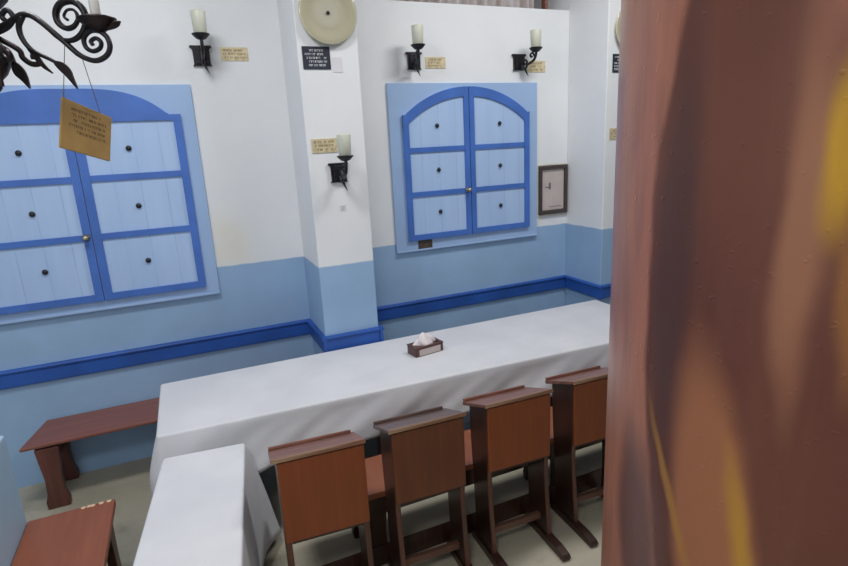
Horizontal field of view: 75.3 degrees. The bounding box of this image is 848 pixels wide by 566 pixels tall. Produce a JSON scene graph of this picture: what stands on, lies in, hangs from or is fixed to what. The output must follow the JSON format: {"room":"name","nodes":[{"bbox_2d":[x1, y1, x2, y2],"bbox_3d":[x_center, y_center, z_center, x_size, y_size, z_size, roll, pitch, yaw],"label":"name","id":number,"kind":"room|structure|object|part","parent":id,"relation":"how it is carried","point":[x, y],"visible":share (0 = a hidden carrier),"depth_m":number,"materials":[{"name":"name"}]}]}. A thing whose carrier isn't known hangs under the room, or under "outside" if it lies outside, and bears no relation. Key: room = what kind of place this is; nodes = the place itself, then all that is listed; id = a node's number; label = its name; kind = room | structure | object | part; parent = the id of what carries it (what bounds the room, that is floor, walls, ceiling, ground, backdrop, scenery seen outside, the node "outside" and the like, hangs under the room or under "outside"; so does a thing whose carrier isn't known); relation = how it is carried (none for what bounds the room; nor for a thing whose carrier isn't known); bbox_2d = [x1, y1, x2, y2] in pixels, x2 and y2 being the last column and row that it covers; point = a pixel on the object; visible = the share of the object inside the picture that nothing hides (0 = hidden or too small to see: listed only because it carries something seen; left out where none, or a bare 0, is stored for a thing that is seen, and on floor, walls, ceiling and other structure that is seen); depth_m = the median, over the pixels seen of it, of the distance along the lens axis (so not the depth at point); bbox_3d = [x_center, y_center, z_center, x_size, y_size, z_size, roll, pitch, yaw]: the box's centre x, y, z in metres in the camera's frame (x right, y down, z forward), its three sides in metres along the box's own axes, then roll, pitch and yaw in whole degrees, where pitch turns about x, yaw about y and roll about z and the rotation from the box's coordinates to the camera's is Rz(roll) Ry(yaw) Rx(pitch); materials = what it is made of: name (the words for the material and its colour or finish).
{"room":"restaurant dining room","nodes":[
{"label":"restaurant dining room","id":0,"kind":"room"},
{"bbox_2d":[0,436,26,565],"bbox_3d":[-1.607,1.386,1.772,0.140,0.924,2.065,-9,15,-23],"label":"wall partition","id":1,"kind":"structure","parent":0,"point":[13,522],"depth_m":2.53,"materials":[{"name":"paint"}]},
{"bbox_2d":[0,0,569,487],"bbox_3d":[-0.498,-1.093,4.654,9.400,4.200,0.700,-9,15,-23],"label":"wall","id":2,"kind":"structure","parent":0,"point":[241,112],"depth_m":4.05,"materials":[{"name":"paint"}]},
{"bbox_2d":[0,84,219,324],"bbox_3d":[-2.191,-0.517,3.557,1.471,1.454,0.100,-9,15,-23],"label":"window","id":3,"kind":"structure","parent":2,"relation":"in","point":[80,233],"depth_m":3.61,"materials":[{"name":"blue wood"}]},
{"bbox_3d":[-2.483,-0.794,3.364,0.036,0.036,0.018,-9,15,-23],"label":"knob","id":4,"kind":"part","parent":3,"relation":"part of","materials":[{"name":"black metal"}]},
{"bbox_2d":[0,97,104,307],"bbox_3d":[-2.495,-0.497,3.446,0.642,1.359,0.012,-9,15,-23],"label":"shutter","id":5,"kind":"object","parent":3,"relation":"attached to","point":[46,262],"depth_m":3.49,"materials":[{"name":"blue wood"}]},
{"bbox_3d":[-2.489,-0.494,3.433,0.642,1.359,0.013,-9,15,-23],"label":"shutter frame","id":6,"kind":"part","parent":3,"relation":"part of","materials":[{"name":"blue wood"}]},
{"bbox_3d":[-2.201,-0.292,3.577,0.048,0.047,0.050,-9,15,-23],"label":"pull knob","id":7,"kind":"part","parent":3,"relation":"part of","materials":[{"name":"gold metal"}]},
{"bbox_3d":[-1.899,-0.587,3.683,0.642,1.359,0.013,-9,15,-23],"label":"shutter frame","id":8,"kind":"part","parent":3,"relation":"part of","materials":[{"name":"blue wood"}]},
{"bbox_2d":[86,120,197,291],"bbox_3d":[-1.905,-0.590,3.696,0.642,1.359,0.012,-9,15,-23],"label":"shutter","id":9,"kind":"object","parent":3,"relation":"attached to","point":[142,205],"depth_m":3.71,"materials":[{"name":"blue wood"}]},
{"bbox_2d":[0,318,310,389],"bbox_3d":[-2.732,0.634,3.611,4.021,0.121,0.033,-9,15,-23],"label":"trim","id":10,"kind":"structure","parent":2,"relation":"attached to","point":[29,375],"depth_m":3.92,"materials":[{"name":"blue wood"}]},
{"bbox_2d":[189,9,211,73],"bbox_3d":[-1.448,-1.555,3.571,0.141,0.357,0.254,-9,15,-23],"label":"wall sconce","id":11,"kind":"object","parent":2,"relation":"attached to","point":[201,54],"visible":1,"depth_m":3.49,"materials":[{"name":"black metal"}]},
{"bbox_3d":[-1.424,-1.650,3.479,0.091,0.130,0.091,-9,15,-23],"label":"lamp shade","id":12,"kind":"part","parent":11,"relation":"part of","materials":[{"name":"beige glass"}]},
{"bbox_3d":[-1.490,-1.523,3.683,0.141,0.130,0.033,-9,15,-23],"label":"plate","id":13,"kind":"part","parent":11,"relation":"part of","materials":[{"name":"black metal"}]},
{"bbox_3d":[-1.438,-1.488,3.599,0.043,0.213,0.191,-9,15,-23],"label":"arm","id":14,"kind":"part","parent":11,"relation":"part of","materials":[{"name":"black metal"}]},
{"bbox_2d":[220,47,248,60],"bbox_3d":[-1.302,-1.572,3.776,0.180,0.087,0.005,-9,15,-23],"label":"brass plaque","id":15,"kind":"object","parent":2,"relation":"attached to","point":[227,53],"visible":1,"depth_m":3.77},
{"bbox_2d":[405,24,424,74],"bbox_3d":[-0.049,-1.755,4.175,0.141,0.341,0.262,-7,15,-15],"label":"wall sconce","id":16,"kind":"object","parent":2,"relation":"attached to","point":[413,58],"visible":1,"depth_m":4.08,"materials":[{"name":"black metal"}]},
{"bbox_3d":[-0.076,-1.732,4.286,0.141,0.130,0.033,-9,15,-23],"label":"plate","id":17,"kind":"part","parent":16,"relation":"part of","materials":[{"name":"black metal"}]},
{"bbox_3d":[-0.046,-1.694,4.192,0.043,0.213,0.191,-6,15,-11],"label":"arm","id":18,"kind":"part","parent":16,"relation":"part of","materials":[{"name":"black metal"}]},
{"bbox_3d":[-0.048,-1.838,4.074,0.091,0.130,0.091,-6,15,-11],"label":"lamp shade","id":19,"kind":"part","parent":16,"relation":"part of","materials":[{"name":"beige glass"}]},
{"bbox_2d":[425,57,445,68],"bbox_3d":[0.091,-1.753,4.375,0.178,0.086,0.005,-9,15,-23],"label":"brass plaque","id":20,"kind":"object","parent":2,"relation":"attached to","point":[430,62],"visible":1,"depth_m":4.37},
{"bbox_2d":[386,82,537,253],"bbox_3d":[0.392,-0.985,4.637,1.393,1.339,0.100,-9,15,-23],"label":"window","id":21,"kind":"structure","parent":2,"relation":"in","point":[463,156],"depth_m":4.62,"materials":[{"name":"blue wood"}]},
{"bbox_2d":[418,239,431,248],"bbox_3d":[0.012,-0.325,4.643,0.128,0.076,0.005,-9,15,-23],"label":"plaque","id":22,"kind":"object","parent":21,"relation":"attached to","point":[422,244],"visible":1,"depth_m":4.64,"materials":[{"name":"brown metal"}]},
{"bbox_2d":[401,95,466,240],"bbox_3d":[0.112,-0.978,4.534,0.592,1.215,0.012,-9,15,-23],"label":"shutter","id":23,"kind":"object","parent":21,"relation":"attached to","point":[433,127],"depth_m":4.52,"materials":[{"name":"blue wood"}]},
{"bbox_3d":[0.118,-0.974,4.522,0.592,1.214,0.013,-9,15,-23],"label":"shutter frame","id":24,"kind":"part","parent":21,"relation":"part of","materials":[{"name":"blue wood"}]},
{"bbox_2d":[474,96,523,227],"bbox_3d":[0.657,-1.064,4.765,0.592,1.215,0.012,-9,15,-23],"label":"shutter","id":25,"kind":"object","parent":21,"relation":"attached to","point":[498,120],"depth_m":4.76,"materials":[{"name":"blue wood"}]},
{"bbox_3d":[0.663,-1.061,4.753,0.592,1.214,0.013,-9,15,-23],"label":"shutter frame","id":26,"kind":"part","parent":21,"relation":"part of","materials":[{"name":"wood"}]},
{"bbox_2d":[396,0,533,7],"bbox_3d":[0.102,-2.702,4.422,1.860,0.930,0.071,-9,15,-23],"label":"curtain","id":27,"kind":"object","parent":2,"relation":"attached to","point":[501,3],"visible":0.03,"depth_m":4.70,"materials":[{"name":"white fabric"}]},
{"bbox_2d":[377,275,566,320],"bbox_3d":[0.429,0.134,4.950,2.102,0.121,0.033,-9,15,-23],"label":"trim","id":28,"kind":"structure","parent":2,"relation":"attached to","point":[398,310],"depth_m":4.93,"materials":[{"name":"blue wood"}]},
{"bbox_2d":[511,29,542,74],"bbox_3d":[0.863,-1.900,4.561,0.141,0.341,0.262,-11,17,-30],"label":"wall sconce","id":29,"kind":"object","parent":2,"relation":"attached to","point":[519,60],"visible":1,"depth_m":4.53,"materials":[{"name":"black metal"}]},
{"bbox_3d":[0.808,-1.872,4.660,0.141,0.130,0.033,-9,15,-23],"label":"plate","id":30,"kind":"part","parent":29,"relation":"part of","materials":[{"name":"black metal"}]},
{"bbox_3d":[0.881,-1.842,4.590,0.043,0.213,0.191,-13,17,-34],"label":"arm","id":31,"kind":"part","parent":29,"relation":"part of","materials":[{"name":"black metal"}]},
{"bbox_3d":[0.911,-1.990,4.480,0.091,0.130,0.091,-13,17,-34],"label":"lamp shade","id":32,"kind":"part","parent":29,"relation":"part of","materials":[{"name":"beige glass"}]},
{"bbox_2d":[527,61,544,71],"bbox_3d":[0.971,-1.871,4.753,0.188,0.093,0.005,-9,15,-23],"label":"brass plaque","id":33,"kind":"object","parent":2,"relation":"attached to","point":[536,66],"visible":0.9,"depth_m":4.75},
{"bbox_2d":[541,0,547,8],"bbox_3d":[1.046,-2.858,4.754,0.030,0.982,0.060,-9,15,-23],"label":"wooden post","id":34,"kind":"object","parent":2,"relation":"on","point":[544,3],"visible":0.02,"depth_m":4.84,"materials":[{"name":"brown wood"}]},
{"bbox_2d":[537,163,567,217],"bbox_3d":[1.193,-0.856,5.075,0.348,0.476,0.030,-9,15,-23],"label":"picture frame","id":35,"kind":"object","parent":2,"relation":"attached to","point":[552,179],"visible":1,"depth_m":5.07,"materials":[{"name":"brown wood"}]},
{"bbox_2d":[542,169,563,210],"bbox_3d":[1.187,-0.863,5.077,0.247,0.367,0.005,-9,15,-23],"label":"print","id":36,"kind":"object","parent":35,"relation":"attached to","point":[552,179],"depth_m":5.08,"materials":[{"name":"grey paper"}]},
{"bbox_2d":[18,412,602,565],"bbox_3d":[0.989,1.690,2.184,9.400,0.120,6.350,-9,15,-23],"label":"floor","id":37,"kind":"structure","parent":0,"point":[128,483],"depth_m":3.31,"materials":[{"name":"beige tile"}]},
{"bbox_2d":[11,499,121,565],"bbox_3d":[-1.416,1.545,2.068,0.384,0.452,1.750,-9,15,-23],"label":"bench","id":38,"kind":"object","parent":37,"relation":"on","point":[85,535],"visible":1,"depth_m":2.58,"materials":[{"name":"brown wood"}]},
{"bbox_3d":[-1.587,1.389,2.803,0.040,0.409,0.132,-9,15,-23],"label":"leg","id":39,"kind":"part","parent":38,"relation":"part of","materials":[{"name":"brown wood"}]},
{"bbox_2d":[19,397,159,509],"bbox_3d":[-1.745,1.079,3.954,1.789,0.458,0.385,-9,15,-23],"label":"bench","id":40,"kind":"object","parent":37,"relation":"on","point":[51,446],"visible":0.47,"depth_m":3.62,"materials":[{"name":"brown wood"}]},
{"bbox_3d":[-2.369,1.240,3.519,0.132,0.422,0.044,-9,15,-23],"label":"leg","id":41,"kind":"part","parent":40,"relation":"part of","materials":[{"name":"brown wood"}]},
{"bbox_3d":[-2.504,1.173,3.811,0.132,0.422,0.044,-9,15,-23],"label":"leg","id":42,"kind":"part","parent":40,"relation":"part of","materials":[{"name":"brown wood"}]},
{"bbox_3d":[-1.755,0.869,3.901,1.789,0.023,0.385,-9,15,-23],"label":"seat","id":43,"kind":"part","parent":40,"relation":"part of","materials":[{"name":"brown wood"}]},
{"bbox_2d":[268,429,373,565],"bbox_3d":[-0.442,1.145,2.518,0.415,0.910,0.434,-8,15,-19],"label":"chair","id":44,"kind":"object","parent":37,"relation":"on","point":[322,480],"visible":1,"depth_m":2.44,"materials":[{"name":"brown wood"}]},
{"bbox_3d":[-0.438,0.933,2.438,0.380,0.395,0.012,-8,15,-19],"label":"panel","id":45,"kind":"part","parent":44,"relation":"part of","materials":[{"name":"brown wood"}]},
{"bbox_3d":[-0.438,1.123,2.512,0.328,0.044,0.022,-8,15,-19],"label":"rail","id":46,"kind":"part","parent":44,"relation":"part of","materials":[{"name":"brown wood"}]},
{"bbox_2d":[373,406,471,565],"bbox_3d":[0.025,1.073,2.711,0.399,0.910,0.434,-8,15,-20],"label":"chair","id":47,"kind":"object","parent":37,"relation":"on","point":[423,451],"visible":1,"depth_m":2.65,"materials":[{"name":"brown wood"}]},
{"bbox_3d":[0.029,0.848,2.628,0.364,0.370,0.012,-8,15,-20],"label":"panel","id":48,"kind":"part","parent":47,"relation":"part of","materials":[{"name":"brown wood"}]},
{"bbox_3d":[0.029,1.026,2.698,0.312,0.044,0.022,-8,15,-20],"label":"rail","id":49,"kind":"part","parent":47,"relation":"part of","materials":[{"name":"brown wood"}]},
{"bbox_2d":[322,406,601,565],"bbox_3d":[0.471,1.131,3.328,2.500,0.450,0.335,-9,15,-23],"label":"bench","id":50,"kind":"object","parent":37,"relation":"on","point":[430,537],"visible":0.2,"depth_m":3.02,"materials":[{"name":"brown wood"}]},
{"bbox_3d":[-0.357,1.243,3.122,0.132,0.414,0.044,-9,15,-23],"label":"leg","id":51,"kind":"part","parent":50,"relation":"part of","materials":[{"name":"brown wood"}]},
{"bbox_3d":[-0.249,1.298,2.886,0.132,0.414,0.044,-9,15,-23],"label":"leg","id":52,"kind":"part","parent":50,"relation":"part of","materials":[{"name":"brown wood"}]},
{"bbox_3d":[0.461,0.930,3.276,2.500,0.035,0.335,-9,15,-23],"label":"seat","id":53,"kind":"part","parent":50,"relation":"part of","materials":[{"name":"brown wood"}]},
{"bbox_3d":[0.503,1.318,3.205,2.350,0.115,0.010,-9,15,-23],"label":"rail","id":54,"kind":"part","parent":50,"relation":"part of","materials":[{"name":"brown wood"}]},
{"bbox_3d":[0.709,1.075,3.573,0.132,0.414,0.044,-9,15,-23],"label":"leg","id":55,"kind":"part","parent":50,"relation":"part of","materials":[{"name":"brown wood"}]},
{"bbox_3d":[0.817,1.129,3.338,0.132,0.414,0.044,-9,15,-23],"label":"leg","id":56,"kind":"part","parent":50,"relation":"part of","materials":[{"name":"brown wood"}]},
{"bbox_2d":[377,397,551,454],"bbox_3d":[0.113,0.858,3.880,3.497,0.740,0.903,-9,15,-23],"label":"dining table","id":57,"kind":"object","parent":37,"relation":"on","point":[378,437],"visible":0.02,"depth_m":3.43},
{"bbox_3d":[-0.255,1.005,3.439,0.060,0.709,0.060,-9,15,-23],"label":"leg","id":58,"kind":"part","parent":57,"relation":"part of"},
{"bbox_2d":[150,300,609,499],"bbox_3d":[0.105,0.797,3.853,3.693,0.628,1.060,-9,15,-23],"label":"tablecloth","id":59,"kind":"object","parent":57,"relation":"on","point":[260,407],"visible":0.73,"depth_m":3.46,"materials":[{"name":"white fabric"}]},
{"bbox_2d":[407,332,442,357],"bbox_3d":[0.007,0.410,3.821,0.228,0.146,0.120,-12,17,-31],"label":"tissue box","id":60,"kind":"object","parent":59,"relation":"on","point":[426,344],"visible":1,"depth_m":3.79,"materials":[{"name":"brown wood"}]},
{"bbox_2d":[463,385,570,565],"bbox_3d":[0.487,1.000,2.906,0.399,0.910,0.434,-8,15,-20],"label":"chair","id":61,"kind":"object","parent":37,"relation":"on","point":[510,427],"visible":1,"depth_m":2.87,"materials":[{"name":"brown wood"}]},
{"bbox_3d":[0.490,0.938,2.890,0.312,0.044,0.022,-8,15,-20],"label":"rail","id":62,"kind":"part","parent":61,"relation":"part of","materials":[{"name":"brown wood"}]},
{"bbox_3d":[0.491,0.768,2.822,0.364,0.355,0.012,-8,15,-20],"label":"panel","id":63,"kind":"part","parent":61,"relation":"part of","materials":[{"name":"brown wood"}]},
{"bbox_2d":[545,366,607,547],"bbox_3d":[0.975,0.922,3.113,0.399,0.910,0.434,-8,15,-20],"label":"chair","id":64,"kind":"object","parent":37,"relation":"on","point":[579,397],"visible":0.67,"depth_m":3.06,"materials":[{"name":"brown wood"}]},
{"bbox_3d":[0.978,0.867,3.098,0.312,0.044,0.022,-8,15,-20],"label":"rail","id":65,"kind":"part","parent":64,"relation":"part of","materials":[{"name":"brown wood"}]},
{"bbox_3d":[0.978,0.694,3.029,0.364,0.361,0.012,-8,15,-20],"label":"panel","id":66,"kind":"part","parent":64,"relation":"part of","materials":[{"name":"brown wood"}]},
{"bbox_2d":[601,0,847,565],"bbox_3d":[0.576,-0.154,0.746,0.600,4.198,0.600,-4,14,-4],"label":"column","id":67,"kind":"structure","parent":37,"relation":"on","point":[726,439],"depth_m":0.61,"materials":[{"name":"brown wood"}]},
{"bbox_2d":[277,0,377,353],"bbox_3d":[-0.685,-0.903,3.942,0.404,4.198,0.490,-9,15,-23],"label":"pillar","id":68,"kind":"structure","parent":0,"point":[322,103],"depth_m":3.80,"materials":[{"name":"paint"}]},
{"bbox_2d":[301,46,330,68],"bbox_3d":[-0.691,-1.447,3.535,0.180,0.138,0.005,-9,15,-23],"label":"sign","id":69,"kind":"object","parent":68,"relation":"attached to","point":[314,57],"visible":1,"depth_m":3.53,"materials":[{"name":"stone"}]},
{"bbox_2d":[307,320,327,352],"bbox_3d":[-0.807,0.401,4.148,0.033,0.121,0.488,-9,15,-23],"label":"trim","id":70,"kind":"structure","parent":68,"relation":"attached to","point":[317,335],"depth_m":4.08,"materials":[{"name":"blue wood"}]},
{"bbox_2d":[311,138,337,152],"bbox_3d":[-0.664,-0.916,3.670,0.173,0.092,0.005,-9,15,-23],"label":"brass plaque","id":71,"kind":"object","parent":68,"relation":"attached to","point":[327,145],"visible":1,"depth_m":3.67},
{"bbox_2d":[298,0,356,44],"bbox_3d":[-0.612,-1.714,3.491,0.380,0.380,0.035,-9,15,-23],"label":"wall plate","id":72,"kind":"object","parent":68,"relation":"attached to","point":[329,22],"visible":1,"depth_m":3.50,"materials":[{"name":"beige ceramic"}]},
{"bbox_2d":[332,57,342,71],"bbox_3d":[-0.566,-1.428,3.599,0.066,0.093,0.002,-9,15,-23],"label":"paper note","id":73,"kind":"object","parent":68,"relation":"attached to","point":[336,61],"visible":1,"depth_m":3.60,"materials":[{"name":"white paper"}]},
{"bbox_2d":[328,134,353,190],"bbox_3d":[-0.535,-0.786,3.618,0.141,0.367,0.254,-9,15,-23],"label":"wall sconce","id":74,"kind":"object","parent":68,"relation":"attached to","point":[339,171],"visible":1,"depth_m":3.54,"materials":[{"name":"black metal"}]},
{"bbox_3d":[-0.577,-0.750,3.731,0.141,0.130,0.033,-9,15,-23],"label":"plate","id":75,"kind":"part","parent":74,"relation":"part of","materials":[{"name":"black metal"}]},
{"bbox_3d":[-0.511,-0.886,3.525,0.091,0.130,0.091,-9,15,-23],"label":"lamp shade","id":76,"kind":"part","parent":74,"relation":"part of","materials":[{"name":"beige glass"}]},
{"bbox_3d":[-0.525,-0.715,3.647,0.043,0.213,0.191,-9,15,-23],"label":"arm","id":77,"kind":"part","parent":74,"relation":"part of","materials":[{"name":"black metal"}]},
{"bbox_2d":[340,205,346,210],"bbox_3d":[-0.560,-0.519,3.811,0.046,0.040,0.002,-9,15,-23],"label":"paper note","id":78,"kind":"object","parent":68,"relation":"attached to","point":[342,207],"visible":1,"depth_m":3.81,"materials":[{"name":"grey paper"}]},
{"bbox_2d":[326,326,380,351],"bbox_3d":[-0.514,0.415,4.030,0.404,0.121,0.033,-9,15,-23],"label":"trim","id":79,"kind":"structure","parent":68,"relation":"attached to","point":[369,335],"depth_m":4.02,"materials":[{"name":"blue wood"}]},
{"bbox_2d":[378,323,383,340],"bbox_3d":[-0.407,0.337,4.317,0.033,0.121,0.488,-9,15,-23],"label":"trim","id":80,"kind":"structure","parent":68,"relation":"attached to","point":[379,325],"depth_m":4.10,"materials":[{"name":"blue wood"}]},
{"bbox_2d":[565,0,620,305],"bbox_3d":[1.602,-1.265,4.911,0.405,4.198,0.490,-9,15,-23],"label":"pillar","id":81,"kind":"structure","parent":0,"point":[593,41],"depth_m":4.79,"materials":[{"name":"paint"}]},
{"bbox_2d":[565,276,602,298],"bbox_3d":[1.480,0.038,5.117,0.033,0.121,0.488,-9,15,-23],"label":"trim","id":82,"kind":"structure","parent":81,"relation":"attached to","point":[585,287],"depth_m":5.08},
{"bbox_2d":[601,283,610,297],"bbox_3d":[1.774,0.053,4.999,0.405,0.121,0.033,-9,15,-23],"label":"trim","id":83,"kind":"structure","parent":81,"relation":"attached to","point":[607,287],"depth_m":4.94,"materials":[{"name":"blue wood"}]},
{"bbox_2d":[609,128,616,139],"bbox_3d":[1.634,-1.263,4.647,0.172,0.093,0.005,-9,15,-23],"label":"brass plaque","id":84,"kind":"object","parent":81,"relation":"attached to","point":[612,131],"visible":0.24,"depth_m":4.62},
{"bbox_2d":[612,54,618,72],"bbox_3d":[1.619,-1.804,4.515,0.180,0.143,0.005,-9,15,-23],"label":"sign","id":85,"kind":"object","parent":81,"relation":"attached to","point":[615,64],"visible":0.33,"depth_m":4.49,"materials":[{"name":"stone"}]},
{"bbox_2d":[616,11,620,43],"bbox_3d":[1.696,-2.072,4.471,0.380,0.380,0.035,-9,15,-23],"label":"wall plate","id":86,"kind":"object","parent":81,"relation":"attached to","point":[619,14],"visible":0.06,"depth_m":4.39,"materials":[{"name":"beige ceramic"}]},
{"bbox_3d":[0.685,-2.538,1.322,9.700,0.120,7.100,-9,15,-23],"label":"ceiling","id":87,"kind":"structure","parent":0,"visible":0},
{"bbox_2d":[0,0,120,91],"bbox_3d":[-1.255,-1.394,1.205,0.666,1.845,0.542,4,16,24],"label":"chandelier","id":88,"kind":"object","parent":87,"relation":"hanging from","point":[93,22],"visible":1,"depth_m":1.47,"materials":[{"name":"black metal"}]},
{"bbox_3d":[-1.140,-0.582,1.463,0.012,0.120,0.068,-16,19,-42],"label":"blade","id":89,"kind":"part","parent":88,"relation":"part of","materials":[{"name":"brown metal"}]},
{"bbox_3d":[-1.126,-0.593,1.503,0.068,0.120,0.012,-5,14,-7],"label":"blade","id":90,"kind":"part","parent":88,"relation":"part of","materials":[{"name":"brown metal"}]},
{"bbox_3d":[-1.011,-0.673,1.478,0.331,0.166,0.022,-3,14,0],"label":"arm","id":91,"kind":"part","parent":88,"relation":"part of","materials":[{"name":"black metal"}]},
{"bbox_2d":[59,46,111,160],"bbox_3d":[-0.985,-0.515,1.609,0.110,0.315,0.184,-4,14,-4],"label":"hanging sign","id":92,"kind":"object","parent":88,"relation":"hanging from","point":[84,130],"visible":1,"depth_m":1.61,"materials":[{"name":"brown wood"}]},
{"bbox_3d":[-0.884,1.389,2.176,0.588,0.650,1.710,-9,15,-23],"label":"dining table","id":93,"kind":"object","parent":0,"visible":0},
{"bbox_2d":[133,443,280,565],"bbox_3d":[-0.860,1.340,2.218,0.577,0.602,1.869,-7,15,-16],"label":"tablecloth","id":94,"kind":"object","parent":93,"relation":"on","point":[213,507],"visible":1,"depth_m":2.44,"materials":[{"name":"white fabric"}]}
]}

